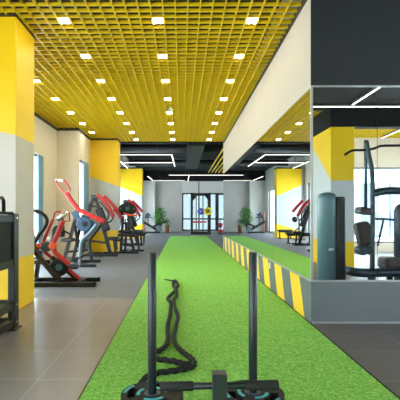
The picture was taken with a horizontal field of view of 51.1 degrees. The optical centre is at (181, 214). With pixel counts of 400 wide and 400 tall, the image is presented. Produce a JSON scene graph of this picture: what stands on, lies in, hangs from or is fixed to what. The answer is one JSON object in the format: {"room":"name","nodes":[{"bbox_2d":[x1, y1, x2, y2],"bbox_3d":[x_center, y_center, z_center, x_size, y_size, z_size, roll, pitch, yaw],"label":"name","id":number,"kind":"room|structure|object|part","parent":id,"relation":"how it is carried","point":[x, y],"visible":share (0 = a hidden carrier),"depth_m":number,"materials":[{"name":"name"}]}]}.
{"room":"gym","nodes":[
{"label":"gym","id":0,"kind":"room"},
{"bbox_2d":[34,116,56,259],"bbox_3d":[-3.690,-0.950,3.800,0.200,4.300,16.400,0,0,0],"label":"wall","id":1,"kind":"structure","parent":0,"point":[45,136],"depth_m":11.16,"materials":[{"name":"beige paint"}]},
{"bbox_2d":[34,154,42,258],"bbox_3d":[-3.663,-0.210,8.625,0.135,2.620,4.450,0,0,0],"label":"window","id":2,"kind":"structure","parent":1,"relation":"in","point":[39,157],"depth_m":10.54,"materials":[{"name":"clear glass"}]},
{"bbox_3d":[-3.612,-0.210,10.645,0.035,2.620,0.350,0,0,0],"label":"jamb panel","id":3,"kind":"part","parent":2,"relation":"part of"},
{"bbox_2d":[34,112,57,130],"bbox_3d":[-3.575,-2.460,8.970,0.030,0.080,6.060,0,0,0],"label":"trim","id":4,"kind":"structure","parent":1,"relation":"attached to","point":[35,114],"depth_m":10.90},
{"bbox_2d":[57,131,70,256],"bbox_3d":[-3.485,-0.950,12.100,0.610,4.300,0.200,0,0,0],"label":"wall","id":5,"kind":"structure","parent":0,"point":[63,137],"depth_m":12.00,"materials":[{"name":"beige paint"}]},
{"bbox_2d":[58,128,77,130],"bbox_3d":[-3.270,-2.460,11.985,0.580,0.080,0.030,0,0,0],"label":"trim","id":6,"kind":"structure","parent":5,"relation":"attached to","point":[59,129],"depth_m":11.97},
{"bbox_2d":[71,131,89,256],"bbox_3d":[-3.080,-0.950,13.075,0.200,4.300,2.150,0,0,0],"label":"wall","id":7,"kind":"structure","parent":0,"point":[80,144],"depth_m":12.00,"materials":[{"name":"beige paint"}]},
{"bbox_2d":[80,160,88,248],"bbox_3d":[-3.053,-0.270,12.790,0.135,2.740,1.220,0,0,0],"label":"window","id":8,"kind":"structure","parent":7,"relation":"in","point":[85,165],"depth_m":12.93,"materials":[{"name":"clear glass"}]},
{"bbox_3d":[-3.002,-0.270,13.065,0.035,2.740,0.630,0,0,0],"label":"jamb panel","id":9,"kind":"part","parent":8,"relation":"part of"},
{"bbox_2d":[78,128,90,139],"bbox_3d":[-2.965,-2.460,12.735,0.030,0.080,1.530,0,0,0],"label":"trim","id":10,"kind":"structure","parent":7,"relation":"attached to","point":[79,130],"depth_m":12.61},
{"bbox_2d":[80,163,82,239],"bbox_3d":[-3.485,-0.950,14.050,0.610,4.300,0.200,0,0,0],"label":"wall","id":11,"kind":"structure","parent":0,"point":[81,165],"depth_m":13.95,"materials":[{"name":"white paint"}]},
{"bbox_2d":[120,156,125,166],"bbox_3d":[-3.385,-0.950,22.200,0.810,4.300,0.200,0,0,0],"label":"wall","id":12,"kind":"structure","parent":0,"point":[122,158],"depth_m":22.10,"materials":[{"name":"white paint"}]},
{"bbox_2d":[0,0,281,170],"bbox_3d":[2.205,-3.150,12.900,11.990,0.100,34.600,0,0,0],"label":"ceiling","id":13,"kind":"structure","parent":0,"point":[0,0],"depth_m":7.18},
{"bbox_2d":[120,143,171,154],"bbox_3d":[-1.800,-2.728,16.400,2.800,0.744,0.042,0,0,0],"label":"linear light","id":14,"kind":"object","parent":13,"relation":"hanging from","point":[157,153],"visible":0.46,"depth_m":16.38,"materials":[{"name":"white"}]},
{"bbox_2d":[123,161,172,162],"bbox_3d":[-1.535,-2.728,18.900,2.230,0.744,0.042,0,0,0],"label":"linear light","id":15,"kind":"object","parent":13,"relation":"hanging from","point":[123,161],"visible":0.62,"depth_m":18.88,"materials":[{"name":"white plastic"}]},
{"bbox_2d":[154,180,184,180],"bbox_3d":[-0.875,-2.728,28.750,2.150,0.744,0.042,0,0,0],"label":"linear light","id":16,"kind":"object","parent":13,"relation":"hanging from","point":[154,180],"visible":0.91,"depth_m":28.73,"materials":[{"name":"white plastic"}]},
{"bbox_2d":[120,144,222,152],"bbox_3d":[2.100,-2.800,17.600,10.800,0.359,0.359,0,0,0],"label":"ventilation duct","id":17,"kind":"object","parent":13,"relation":"hanging from","point":[124,148],"visible":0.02,"depth_m":17.45,"materials":[{"name":"black metal"}]},
{"bbox_2d":[186,143,204,168],"bbox_3d":[0.500,-2.510,18.300,0.600,0.180,7.400,0,0,0],"label":"ventilation duct","id":18,"kind":"object","parent":17,"relation":"attached to","point":[194,150],"visible":0.86,"depth_m":16.72,"materials":[{"name":"grey metal"}]},
{"bbox_2d":[128,160,222,165],"bbox_3d":[2.300,-2.850,22.800,10.400,0.319,0.319,0,0,0],"label":"ventilation duct","id":19,"kind":"object","parent":13,"relation":"hanging from","point":[177,162],"visible":0.25,"depth_m":22.69,"materials":[{"name":"black metal"}]},
{"bbox_2d":[169,174,222,174],"bbox_3d":[1.660,-2.728,24.800,4.880,0.744,0.042,0,0,0],"label":"linear light","id":20,"kind":"object","parent":13,"relation":"hanging from","point":[169,174],"visible":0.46,"depth_m":24.78,"materials":[{"name":"white plastic"}]},
{"bbox_2d":[143,181,154,230],"bbox_3d":[-2.450,-0.610,29.725,1.060,3.620,0.550,0,0,0],"label":"wall","id":21,"kind":"structure","parent":0,"point":[148,186],"depth_m":29.45,"materials":[{"name":"white paint"}]},
{"bbox_2d":[0,0,300,141],"bbox_3d":[-1.090,-2.502,6.100,5.000,0.045,16.200,0,0,0],"label":"ceiling","id":22,"kind":"structure","parent":0,"point":[195,101],"depth_m":7.21,"materials":[{"name":"yellow paint"}]},
{"bbox_2d":[57,18,69,22],"bbox_3d":[-1.506,-2.507,5.340,0.136,0.066,0.136,0,0,0],"label":"ceiling light","id":23,"kind":"object","parent":22,"relation":"attached to","point":[61,20],"visible":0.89,"depth_m":5.32,"materials":[{"name":"white plastic"}]},
{"bbox_2d":[80,51,90,57],"bbox_3d":[-1.506,-2.507,6.540,0.136,0.066,0.136,0,0,0],"label":"ceiling light","id":24,"kind":"object","parent":22,"relation":"attached to","point":[83,56],"visible":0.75,"depth_m":6.52,"materials":[{"name":"white plastic"}]},
{"bbox_2d":[152,18,163,22],"bbox_3d":[-0.306,-2.507,5.340,0.136,0.066,0.136,0,0,0],"label":"ceiling light","id":25,"kind":"object","parent":22,"relation":"attached to","point":[155,20],"visible":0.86,"depth_m":5.32,"materials":[{"name":"white plastic"}]},
{"bbox_2d":[158,51,166,57],"bbox_3d":[-0.306,-2.507,6.540,0.136,0.066,0.136,0,0,0],"label":"ceiling light","id":26,"kind":"object","parent":22,"relation":"attached to","point":[159,56],"visible":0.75,"depth_m":6.52,"materials":[{"name":"white plastic"}]},
{"bbox_2d":[121,142,223,142],"bbox_3d":[-1.080,-2.620,14.220,5.020,0.320,0.040,0,0,0],"label":"trim","id":27,"kind":"structure","parent":22,"relation":"attached to","point":[121,142],"depth_m":14.20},
{"bbox_2d":[234,51,243,57],"bbox_3d":[0.894,-2.507,6.540,0.136,0.066,0.136,0,0,0],"label":"ceiling light","id":28,"kind":"object","parent":22,"relation":"attached to","point":[236,56],"visible":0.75,"depth_m":6.52,"materials":[{"name":"white plastic"}]},
{"bbox_2d":[246,18,257,22],"bbox_3d":[0.894,-2.507,5.340,0.136,0.066,0.136,0,0,0],"label":"ceiling light","id":29,"kind":"object","parent":22,"relation":"attached to","point":[249,20],"visible":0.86,"depth_m":5.32,"materials":[{"name":"white plastic"}]},
{"bbox_2d":[143,171,222,180],"bbox_3d":[2.510,-2.760,29.690,10.980,0.680,0.580,0,0,0],"label":"wall","id":30,"kind":"structure","parent":0,"point":[155,175],"depth_m":29.40,"materials":[{"name":"black paint"}]},
{"bbox_2d":[155,181,222,231],"bbox_3d":[2.510,-0.950,30.100,11.380,4.300,0.200,0,0,0],"label":"wall","id":31,"kind":"structure","parent":0,"point":[168,194],"depth_m":30.00,"materials":[{"name":"grey paint"}]},
{"bbox_2d":[182,182,197,192],"bbox_3d":[0.590,-1.990,30.100,1.180,0.820,0.140,0,0,0],"label":"wall panel","id":32,"kind":"object","parent":31,"relation":"attached to","point":[187,187],"depth_m":30.03,"materials":[{"name":"white paint"}]},
{"bbox_2d":[182,193,216,230],"bbox_3d":[1.250,-0.220,30.100,2.500,2.720,0.080,0,0,0],"label":"window","id":33,"kind":"structure","parent":31,"relation":"in","point":[186,197],"depth_m":30.10,"materials":[{"name":"clear glass"}]},
{"bbox_2d":[199,182,222,192],"bbox_3d":[2.370,-1.990,30.100,2.260,0.820,0.140,0,0,0],"label":"wall","id":34,"kind":"structure","parent":31,"relation":"attached to","point":[204,187],"depth_m":30.03,"materials":[{"name":"white paint"}]},
{"bbox_2d":[217,193,222,230],"bbox_3d":[3.000,-0.200,30.060,1.000,2.760,0.200,0,0,0],"label":"window","id":35,"kind":"structure","parent":31,"relation":"in","point":[219,195],"depth_m":30.09,"materials":[{"name":"clear glass"}]},
{"bbox_3d":[3.000,-0.200,30.100,0.800,2.600,0.010,0,0,0],"label":"pane","id":36,"kind":"part","parent":35,"relation":"part of","materials":[{"name":"clear glass"}]},
{"bbox_2d":[0,232,399,399],"bbox_3d":[2.155,1.250,12.900,12.090,0.100,34.800,0,0,0],"label":"floor","id":37,"kind":"structure","parent":0,"point":[64,333],"depth_m":4.20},
{"bbox_2d":[0,196,21,334],"bbox_3d":[-2.067,0.506,3.500,0.705,1.387,1.980,0,0,0],"label":"storage rack","id":38,"kind":"object","parent":37,"relation":"on","point":[9,221],"visible":1,"depth_m":4.34,"materials":[{"name":"black metal"}]},
{"bbox_3d":[-1.800,-0.111,3.950,0.036,0.152,0.575,0,0,0],"label":"handle","id":39,"kind":"part","parent":38,"relation":"part of","materials":[{"name":"metal"}]},
{"bbox_3d":[-1.780,0.265,3.500,0.020,0.390,1.680,0,0,0],"label":"panel","id":40,"kind":"part","parent":38,"relation":"part of","materials":[{"name":"black metal"}]},
{"bbox_3d":[-2.067,1.120,3.545,0.635,0.080,1.770,0,0,0],"label":"rail","id":41,"kind":"part","parent":38,"relation":"part of","materials":[{"name":"black metal"}]},
{"bbox_3d":[-2.067,0.940,3.545,0.635,0.090,1.770,0,0,0],"label":"rail","id":42,"kind":"part","parent":38,"relation":"part of","materials":[{"name":"black metal"}]},
{"bbox_3d":[-2.067,0.500,3.545,0.635,0.080,1.770,0,0,0],"label":"rail","id":43,"kind":"part","parent":38,"relation":"part of","materials":[{"name":"black metal"}]},
{"bbox_3d":[-2.067,0.035,3.545,0.635,0.070,1.770,0,0,0],"label":"rail","id":44,"kind":"part","parent":38,"relation":"part of","materials":[{"name":"grey metal"}]},
{"bbox_2d":[0,211,13,214],"bbox_3d":[-2.070,-0.020,3.490,0.620,0.030,1.780,0,0,0],"label":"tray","id":45,"kind":"object","parent":38,"relation":"on","point":[1,212],"depth_m":4.19,"materials":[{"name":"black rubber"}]},
{"bbox_3d":[-1.775,1.190,4.400,0.120,0.020,0.180,0,0,0],"label":"foot plate","id":46,"kind":"part","parent":38,"relation":"part of","materials":[{"name":"black metal"}]},
{"bbox_2d":[0,13,35,308],"bbox_3d":[-2.580,-0.650,5.515,1.060,3.700,0.670,0,0,0],"label":"column","id":47,"kind":"structure","parent":37,"relation":"on","point":[16,40],"depth_m":5.27,"materials":[{"name":"paint"}]},
{"bbox_2d":[34,209,99,286],"bbox_3d":[-2.154,0.538,7.291,1.428,1.318,0.682,0,0,0],"label":"machine","id":48,"kind":"object","parent":37,"relation":"on","point":[57,268],"visible":0.88,"depth_m":7.22,"materials":[{"name":"black metal"}]},
{"bbox_3d":[-2.560,0.280,7.250,0.502,0.804,0.071,0,0,0],"label":"frame","id":49,"kind":"part","parent":48,"relation":"part of","materials":[{"name":"black metal"}]},
{"bbox_3d":[-2.407,0.477,7.600,0.326,0.819,0.065,0,0,0],"label":"lever arm","id":50,"kind":"part","parent":48,"relation":"part of"},
{"bbox_3d":[-2.119,0.904,7.200,0.309,0.309,0.070,0,0,0],"label":"weight plate","id":51,"kind":"part","parent":48,"relation":"part of","materials":[{"name":"black rubber"}]},
{"bbox_3d":[-2.233,0.673,7.328,1.052,1.038,0.416,0,0,0],"label":"frame","id":52,"kind":"part","parent":48,"relation":"part of","materials":[{"name":"metal"}]},
{"bbox_3d":[-2.042,0.470,7.050,0.333,0.767,0.085,0,0,0],"label":"lever arm","id":53,"kind":"part","parent":48,"relation":"part of"},
{"bbox_3d":[-2.105,1.160,7.275,1.290,0.070,0.640,0,0,0],"label":"frame","id":54,"kind":"part","parent":48,"relation":"part of","materials":[{"name":"black metal"}]},
{"bbox_2d":[54,178,105,266],"bbox_3d":[-2.429,0.156,10.083,1.267,2.078,1.114,0,0,0],"label":"machine","id":55,"kind":"object","parent":37,"relation":"on","point":[83,223],"visible":0.95,"depth_m":9.87,"materials":[{"name":"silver metal"}]},
{"bbox_3d":[-2.755,0.604,10.100,0.290,0.080,0.340,0,0,0],"label":"seat","id":56,"kind":"part","parent":55,"relation":"part of","materials":[{"name":"grey leather"}]},
{"bbox_3d":[-2.523,0.000,9.950,0.230,0.254,0.030,0,0,0],"label":"panel","id":57,"kind":"part","parent":55,"relation":"part of","materials":[{"name":"blue metal"}]},
{"bbox_3d":[-2.579,0.537,10.205,0.671,1.201,0.263,0,0,0],"label":"frame","id":58,"kind":"part","parent":55,"relation":"part of","materials":[{"name":"metal"}]},
{"bbox_3d":[-2.321,0.213,9.900,0.349,0.349,0.080,0,0,0],"label":"weight plate","id":59,"kind":"part","parent":55,"relation":"part of","materials":[{"name":"blue metal"}]},
{"bbox_3d":[-2.365,1.163,10.125,0.770,0.065,1.030,0,0,0],"label":"frame","id":60,"kind":"part","parent":55,"relation":"part of","materials":[{"name":"grey metal"}]},
{"bbox_3d":[-2.273,-0.178,9.800,0.956,0.753,0.125,0,0,0],"label":"lever arm","id":61,"kind":"part","parent":55,"relation":"part of"},
{"bbox_3d":[-2.163,0.680,9.650,0.472,0.997,0.089,0,0,0],"label":"leg","id":62,"kind":"part","parent":55,"relation":"part of","materials":[{"name":"silver metal"}]},
{"bbox_3d":[-2.201,0.701,10.600,0.357,0.942,0.079,0,0,0],"label":"leg","id":63,"kind":"part","parent":55,"relation":"part of","materials":[{"name":"grey metal"}]},
{"bbox_2d":[82,194,119,255],"bbox_3d":[-2.415,0.288,12.406,1.153,1.815,0.867,0,0,0],"label":"machine","id":64,"kind":"object","parent":37,"relation":"on","point":[105,227],"visible":0.91,"depth_m":12.17,"materials":[{"name":"black metal"}]},
{"bbox_3d":[-2.400,1.163,12.450,1.100,0.065,0.780,0,0,0],"label":"frame","id":65,"kind":"part","parent":64,"relation":"part of","materials":[{"name":"black metal"}]},
{"bbox_3d":[-2.216,-0.275,12.100,0.536,0.690,0.130,0,0,0],"label":"lever arm","id":66,"kind":"part","parent":64,"relation":"part of"},
{"bbox_3d":[-2.156,-0.351,12.700,0.478,0.503,0.130,0,0,0],"label":"lever arm","id":67,"kind":"part","parent":64,"relation":"part of"},
{"bbox_3d":[-1.999,0.903,12.200,0.321,0.535,0.360,0,0,0],"label":"seat","id":68,"kind":"part","parent":64,"relation":"part of","materials":[{"name":"black plastic"}]},
{"bbox_2d":[90,138,120,251],"bbox_3d":[-2.580,-0.650,13.860,1.000,3.700,0.600,0,0,0],"label":"column","id":69,"kind":"structure","parent":37,"relation":"on","point":[104,153],"depth_m":13.57,"materials":[{"name":"paint"}]},
{"bbox_2d":[113,202,143,253],"bbox_3d":[-1.716,0.396,13.375,0.933,1.598,0.820,0,0,0],"label":"machine","id":70,"kind":"object","parent":37,"relation":"on","point":[128,209],"visible":0.97,"depth_m":13.26,"materials":[{"name":"black metal"}]},
{"bbox_3d":[-2.037,-0.041,13.200,0.292,0.349,0.120,0,0,0],"label":"lever arm","id":71,"kind":"part","parent":70,"relation":"part of"},
{"bbox_3d":[-1.850,-0.177,13.450,0.380,0.378,0.060,0,0,0],"label":"weight plate","id":72,"kind":"part","parent":70,"relation":"part of","materials":[{"name":"black rubber"}]},
{"bbox_3d":[-1.795,0.529,13.400,0.449,0.090,0.360,0,0,0],"label":"seat","id":73,"kind":"part","parent":70,"relation":"part of","materials":[{"name":"black leather"}]},
{"bbox_3d":[-1.708,-0.204,13.100,0.400,0.398,0.060,0,0,0],"label":"weight plate","id":74,"kind":"part","parent":70,"relation":"part of","materials":[{"name":"black rubber"}]},
{"bbox_3d":[-1.762,0.581,13.417,0.805,1.180,0.326,0,0,0],"label":"frame","id":75,"kind":"part","parent":70,"relation":"part of","materials":[{"name":"black metal"}]},
{"bbox_3d":[-1.650,1.163,13.375,0.800,0.065,0.820,0,0,0],"label":"frame","id":76,"kind":"part","parent":70,"relation":"part of","materials":[{"name":"black metal"}]},
{"bbox_2d":[120,167,142,237],"bbox_3d":[-2.745,-0.650,22.200,1.330,3.700,0.620,0,0,0],"label":"column","id":77,"kind":"structure","parent":37,"relation":"on","point":[131,179],"depth_m":21.90,"materials":[{"name":"yellow paint"}]},
{"bbox_2d":[120,199,143,245],"bbox_3d":[-2.065,0.288,16.606,1.153,1.815,0.867,0,0,0],"label":"machine","id":78,"kind":"object","parent":37,"relation":"on","point":[133,219],"visible":0.6,"depth_m":16.33,"materials":[{"name":"black metal"}]},
{"bbox_3d":[-2.175,0.320,16.548,0.935,1.679,0.196,0,0,0],"label":"frame","id":79,"kind":"part","parent":78,"relation":"part of","materials":[{"name":"black metal"}]},
{"bbox_3d":[-1.866,-0.275,16.300,0.536,0.690,0.130,0,0,0],"label":"lever arm","id":80,"kind":"part","parent":78,"relation":"part of"},
{"bbox_3d":[-1.806,-0.351,16.900,0.478,0.503,0.130,0,0,0],"label":"lever arm","id":81,"kind":"part","parent":78,"relation":"part of"},
{"bbox_3d":[-1.649,0.903,16.400,0.321,0.535,0.360,0,0,0],"label":"seat","id":82,"kind":"part","parent":78,"relation":"part of","materials":[{"name":"black leather"}]},
{"bbox_2d":[123,232,146,243],"bbox_3d":[-2.050,0.970,17.600,1.100,0.460,0.440,0,0,0],"label":"bench","id":83,"kind":"object","parent":37,"relation":"on","point":[145,233],"visible":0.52,"depth_m":17.57,"materials":[{"name":"black metal"}]},
{"bbox_2d":[143,212,166,232],"bbox_3d":[-1.808,0.505,27.600,1.695,1.390,0.659,0,0,0],"label":"rowing machine","id":84,"kind":"object","parent":37,"relation":"on","point":[158,229],"visible":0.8,"depth_m":27.53,"materials":[{"name":"metal"}]},
{"bbox_3d":[-2.120,0.710,27.600,1.070,0.705,0.140,0,0,0],"label":"slide rail","id":85,"kind":"part","parent":84,"relation":"part of","materials":[{"name":"black metal"}]},
{"bbox_3d":[-1.515,0.610,27.500,1.110,0.527,0.120,0,0,0],"label":"rail","id":86,"kind":"part","parent":84,"relation":"part of","materials":[{"name":"black metal"}]},
{"bbox_2d":[150,207,165,232],"bbox_3d":[-1.557,0.331,28.693,1.195,1.739,1.116,0,0,3],"label":"potted plant","id":87,"kind":"object","parent":37,"relation":"on","point":[160,219],"visible":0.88,"depth_m":28.59,"materials":[{"name":"green plant"}]},
{"bbox_2d":[164,218,171,232],"bbox_3d":[-0.965,0.714,27.903,0.689,0.973,0.600,0,0,0],"label":"potted plant","id":88,"kind":"object","parent":37,"relation":"on","point":[165,225],"visible":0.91,"depth_m":27.80,"materials":[{"name":"green plant"}]},
{"bbox_3d":[-1.000,0.950,27.900,0.340,0.500,0.340,0,0,0],"label":"pot","id":89,"kind":"part","parent":88,"relation":"part of","materials":[{"name":"ceramic"}]},
{"bbox_2d":[191,193,210,233],"bbox_3d":[1.170,-0.090,26.380,1.220,2.580,1.560,0,0,0],"label":"power rack","id":90,"kind":"object","parent":37,"relation":"on","point":[193,195],"visible":0.96,"depth_m":25.85,"materials":[{"name":"black metal"}]},
{"bbox_3d":[0.920,-0.100,27.100,0.060,2.400,0.060,0,0,0],"label":"storage post","id":91,"kind":"part","parent":90,"relation":"part of","materials":[{"name":"black metal"}]},
{"bbox_2d":[198,208,203,214],"bbox_3d":[1.200,-0.230,26.400,0.420,0.418,0.070,0,0,0],"label":"bumper plate","id":92,"kind":"object","parent":90,"relation":"hanging from","point":[199,209],"visible":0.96,"depth_m":26.36,"materials":[{"name":"blue rubber"}]},
{"bbox_3d":[1.170,1.140,26.500,1.200,0.120,1.300,0,0,0],"label":"floor frame","id":93,"kind":"part","parent":90,"relation":"part of","materials":[{"name":"black metal"}]},
{"bbox_2d":[204,207,211,214],"bbox_3d":[1.580,-0.230,25.655,0.500,0.497,0.080,0,0,0],"label":"bumper plate","id":94,"kind":"object","parent":90,"relation":"hanging from","point":[206,209],"visible":1,"depth_m":25.63,"materials":[{"name":"yellow rubber"}]},
{"bbox_2d":[77,236,399,399],"bbox_3d":[0.372,1.194,10.500,2.096,0.012,26.000,0,0,0],"label":"artificial turf","id":95,"kind":"object","parent":37,"relation":"on","point":[212,302],"visible":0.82,"depth_m":3.93,"materials":[{"name":"green plastic"}]},
{"bbox_2d":[138,278,196,382],"bbox_3d":[-0.103,1.147,5.198,0.470,0.089,5.029,0,0,0],"label":"rope","id":96,"kind":"object","parent":95,"relation":"on","point":[184,366],"visible":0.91,"depth_m":3.56,"materials":[{"name":"black fabric"}]},
{"bbox_2d":[148,252,278,399],"bbox_3d":[0.125,0.707,2.220,0.700,0.983,0.922,0,0,0],"label":"sled","id":97,"kind":"object","parent":95,"relation":"on","point":[219,385],"visible":0.96,"depth_m":2.37,"materials":[{"name":"black metal"}]},
{"bbox_2d":[121,381,182,399],"bbox_3d":[-0.171,1.053,2.390,0.356,0.078,0.355,0,0,0],"label":"weight plate","id":98,"kind":"object","parent":97,"relation":"on","point":[138,391],"visible":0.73,"depth_m":2.39,"materials":[{"name":"black rubber"}]},
{"bbox_3d":[0.179,0.942,2.002,0.068,0.377,0.068,0,0,0],"label":"handle post","id":99,"kind":"part","parent":97,"relation":"part of","materials":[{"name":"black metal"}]},
{"bbox_2d":[227,380,284,399],"bbox_3d":[0.409,1.053,2.410,0.356,0.078,0.355,0,0,-29],"label":"weight plate","id":100,"kind":"object","parent":97,"relation":"on","point":[232,394],"visible":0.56,"depth_m":2.38,"materials":[{"name":"black rubber"}]},
{"bbox_2d":[223,237,399,322],"bbox_3d":[4.715,0.970,9.565,6.570,0.460,9.870,0,0,0],"label":"wall ledge","id":101,"kind":"object","parent":37,"relation":"on","point":[315,301],"visible":0.9,"depth_m":4.63,"materials":[{"name":"paint"}]},
{"bbox_2d":[312,321,399,323],"bbox_3d":[4.720,1.189,4.624,6.560,0.022,0.012,0,0,0],"label":"baseboard","id":102,"kind":"structure","parent":101,"relation":"attached to","point":[313,322],"depth_m":4.62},
{"bbox_2d":[208,148,222,172],"bbox_3d":[4.760,-2.510,20.250,6.430,0.060,8.700,0,0,0],"label":"ceiling","id":103,"kind":"structure","parent":0,"point":[222,148],"depth_m":20.58,"materials":[{"name":"yellow paint"}]},
{"bbox_2d":[223,0,310,173],"bbox_3d":[1.530,-0.950,9.575,0.200,4.300,9.850,0,0,0],"label":"wall","id":104,"kind":"structure","parent":0,"point":[287,78],"depth_m":6.26,"materials":[{"name":"paint"}]},
{"bbox_2d":[224,0,306,141],"bbox_3d":[1.420,-2.485,6.100,0.020,0.070,16.200,0,0,0],"label":"trim","id":105,"kind":"structure","parent":104,"relation":"attached to","point":[303,2],"depth_m":6.37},
{"bbox_2d":[223,89,309,278],"bbox_3d":[1.443,-0.349,9.575,0.014,2.142,9.844,0,0,0],"label":"mirror glass","id":106,"kind":"object","parent":104,"relation":"attached to","point":[266,191],"visible":0.96,"depth_m":6.29,"materials":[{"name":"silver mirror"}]},
{"bbox_3d":[1.443,-0.349,13.550,0.014,2.142,1.894,0,0,0],"label":"mirror panel","id":107,"kind":"part","parent":106,"relation":"part of","materials":[{"name":"mirror"}]},
{"bbox_3d":[1.443,-0.349,11.600,0.014,2.142,1.994,0,0,0],"label":"mirror panel","id":108,"kind":"part","parent":106,"relation":"part of","materials":[{"name":"mirror"}]},
{"bbox_3d":[1.443,-0.349,9.600,0.014,2.142,1.994,0,0,0],"label":"mirror panel","id":109,"kind":"part","parent":106,"relation":"part of","materials":[{"name":"mirror"}]},
{"bbox_3d":[1.443,-0.349,7.600,0.014,2.142,1.994,0,0,0],"label":"mirror panel","id":110,"kind":"part","parent":106,"relation":"part of","materials":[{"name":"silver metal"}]},
{"bbox_3d":[1.443,-0.349,5.625,0.014,2.142,1.944,0,0,0],"label":"mirror panel","id":111,"kind":"part","parent":106,"relation":"part of","materials":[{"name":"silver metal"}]},
{"bbox_2d":[223,85,399,281],"bbox_3d":[4.711,-0.347,9.561,6.578,2.175,9.878,0,0,0],"label":"trim","id":112,"kind":"structure","parent":104,"relation":"attached to","point":[311,86],"depth_m":4.62,"materials":[{"name":"grey metal"}]},
{"bbox_2d":[311,0,399,84],"bbox_3d":[4.715,-2.217,4.640,6.570,1.565,0.020,0,0,0],"label":"wall","id":113,"kind":"structure","parent":0,"point":[354,42],"depth_m":4.63,"materials":[{"name":"grey paint"}]},
{"bbox_3d":[4.815,-0.950,4.740,6.370,4.300,0.180,0,0,0],"label":"wall","id":114,"kind":"structure","parent":0,"visible":0},
{"bbox_2d":[313,87,399,279],"bbox_3d":[4.725,-0.349,4.643,6.544,2.142,0.014,0,0,0],"label":"mirror glass","id":115,"kind":"object","parent":114,"relation":"attached to","point":[356,130],"visible":1,"depth_m":4.64,"materials":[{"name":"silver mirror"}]},
{"bbox_3d":[2.882,-0.349,4.643,1.429,2.142,0.014,0,0,0],"label":"mirror panel","id":116,"kind":"part","parent":115,"relation":"part of","materials":[{"name":"silver metal"}]}
]}

